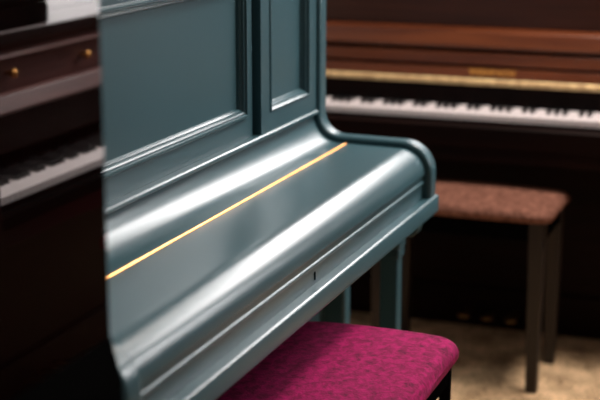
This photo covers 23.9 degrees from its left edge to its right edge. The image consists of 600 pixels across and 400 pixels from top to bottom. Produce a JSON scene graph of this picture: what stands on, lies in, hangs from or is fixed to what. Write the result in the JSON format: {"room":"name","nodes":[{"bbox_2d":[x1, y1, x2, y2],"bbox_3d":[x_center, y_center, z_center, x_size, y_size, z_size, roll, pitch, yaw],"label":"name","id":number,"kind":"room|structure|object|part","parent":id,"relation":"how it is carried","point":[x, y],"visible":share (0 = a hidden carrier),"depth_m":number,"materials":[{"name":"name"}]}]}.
{"room":"piano showroom","nodes":[
{"label":"piano showroom","id":0,"kind":"room"},
{"bbox_2d":[350,311,599,399],"bbox_3d":[0.688,1.158,1.495,4.150,0.050,7.900,5,14,20],"label":"floor","id":1,"kind":"structure","parent":0,"point":[490,363],"depth_m":4.18,"materials":[{"name":"beige carpet"}]},
{"bbox_2d":[0,0,122,399],"bbox_3d":[-0.532,0.494,1.089,0.630,1.430,1.504,5,14,20],"label":"upright piano","id":2,"kind":"object","parent":1,"relation":"on","point":[56,343],"visible":1,"depth_m":1.55,"materials":[{"name":"brown wood"}]},
{"bbox_2d":[99,0,438,399],"bbox_3d":[-0.317,0.163,2.724,0.781,1.312,1.560,5,14,20],"label":"upright piano","id":3,"kind":"object","parent":1,"relation":"on","point":[238,217],"visible":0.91,"depth_m":2.61,"materials":[{"name":"teal wood"}]},
{"bbox_3d":[-0.578,0.339,2.049,0.766,1.285,0.050,5,14,20],"label":"panel","id":4,"kind":"part","parent":3,"relation":"part of","materials":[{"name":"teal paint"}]},
{"bbox_3d":[-0.245,-0.236,2.597,0.010,0.284,0.670,5,14,20],"label":"inset panel","id":5,"kind":"part","parent":3,"relation":"part of","materials":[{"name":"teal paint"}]},
{"bbox_3d":[-0.232,-0.235,2.592,0.018,0.284,0.670,5,14,20],"label":"panel moulding","id":6,"kind":"part","parent":3,"relation":"part of","materials":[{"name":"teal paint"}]},
{"bbox_3d":[-0.248,-0.235,2.585,0.030,0.374,0.760,5,14,20],"label":"panel frame","id":7,"kind":"part","parent":3,"relation":"part of","materials":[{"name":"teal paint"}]},
{"bbox_3d":[0.029,0.116,2.582,0.005,0.010,1.423,5,14,20],"label":"bead moulding","id":8,"kind":"part","parent":3,"relation":"part of","materials":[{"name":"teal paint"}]},
{"bbox_3d":[-0.035,-0.357,3.097,0.030,0.374,0.339,5,14,20],"label":"pilaster panel frame","id":9,"kind":"part","parent":3,"relation":"part of","materials":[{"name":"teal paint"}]},
{"bbox_3d":[-0.041,-0.360,3.097,0.010,0.303,0.240,5,14,20],"label":"inset panel","id":10,"kind":"part","parent":3,"relation":"part of","materials":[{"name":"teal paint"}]},
{"bbox_3d":[-0.028,-0.359,3.092,0.019,0.299,0.236,5,14,20],"label":"panel moulding","id":11,"kind":"part","parent":3,"relation":"part of","materials":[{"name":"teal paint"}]},
{"bbox_3d":[0.013,0.173,2.598,0.076,0.042,1.552,5,14,20],"label":"key rail","id":12,"kind":"part","parent":3,"relation":"part of","materials":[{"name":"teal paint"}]},
{"bbox_3d":[-0.205,0.461,2.752,0.020,0.480,1.440,5,14,20],"label":"panel","id":13,"kind":"part","parent":3,"relation":"part of","materials":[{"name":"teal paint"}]},
{"bbox_3d":[-0.051,0.014,3.404,0.766,1.285,0.050,5,14,20],"label":"panel","id":14,"kind":"part","parent":3,"relation":"part of","materials":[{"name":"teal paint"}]},
{"bbox_3d":[0.191,0.371,3.385,0.111,0.598,0.058,5,14,20],"label":"leg","id":15,"kind":"part","parent":3,"relation":"part of","materials":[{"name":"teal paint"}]},
{"bbox_2d":[216,321,458,399],"bbox_3d":[0.063,0.566,2.722,0.361,0.528,0.562,5,14,20],"label":"stool","id":16,"kind":"object","parent":1,"relation":"on","point":[320,360],"visible":0.82,"depth_m":2.67,"materials":[{"name":"fabric"}]},
{"bbox_3d":[0.293,0.548,2.905,0.022,0.478,0.022,5,14,20],"label":"leg","id":17,"kind":"part","parent":16,"relation":"part of","materials":[{"name":"black wood"}]},
{"bbox_2d":[326,0,599,339],"bbox_3d":[0.609,-0.173,4.364,1.504,1.200,0.605,5,14,20],"label":"upright piano","id":18,"kind":"object","parent":1,"relation":"on","point":[496,91],"visible":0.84,"depth_m":4.30,"materials":[{"name":"brown wood"}]},
{"bbox_3d":[0.604,-0.622,4.244,1.390,0.210,0.020,5,14,20],"label":"panel","id":19,"kind":"part","parent":18,"relation":"part of","materials":[{"name":"brown wood"}]},
{"bbox_3d":[0.622,0.047,4.453,1.390,0.470,0.020,5,14,20],"label":"panel","id":20,"kind":"part","parent":18,"relation":"part of","materials":[{"name":"brown wood"}]},
{"bbox_2d":[371,179,569,393],"bbox_3d":[0.483,0.232,4.106,0.532,0.532,0.336,5,14,20],"label":"stool","id":21,"kind":"object","parent":1,"relation":"on","point":[534,215],"visible":0.6,"depth_m":3.94,"materials":[{"name":"brown fabric"}]},
{"bbox_3d":[0.228,0.260,4.072,0.044,0.494,0.044,5,14,20],"label":"leg","id":22,"kind":"part","parent":21,"relation":"part of","materials":[{"name":"brown wood"}]},
{"bbox_3d":[0.318,0.204,4.304,0.044,0.494,0.044,5,14,20],"label":"leg","id":23,"kind":"part","parent":21,"relation":"part of","materials":[{"name":"brown wood"}]},
{"bbox_2d":[434,179,569,223],"bbox_3d":[0.483,-0.008,4.048,0.532,0.038,0.336,5,14,20],"label":"seat cushion","id":24,"kind":"object","parent":21,"relation":"on","point":[460,201],"depth_m":3.93,"materials":[{"name":"brown fabric"}]},
{"bbox_3d":[0.649,0.297,3.917,0.044,0.494,0.044,5,14,20],"label":"leg","id":25,"kind":"part","parent":21,"relation":"part of","materials":[{"name":"brown wood"}]},
{"bbox_3d":[0.739,0.242,4.149,0.044,0.494,0.044,5,14,20],"label":"leg","id":26,"kind":"part","parent":21,"relation":"part of","materials":[{"name":"brown wood"}]}
]}

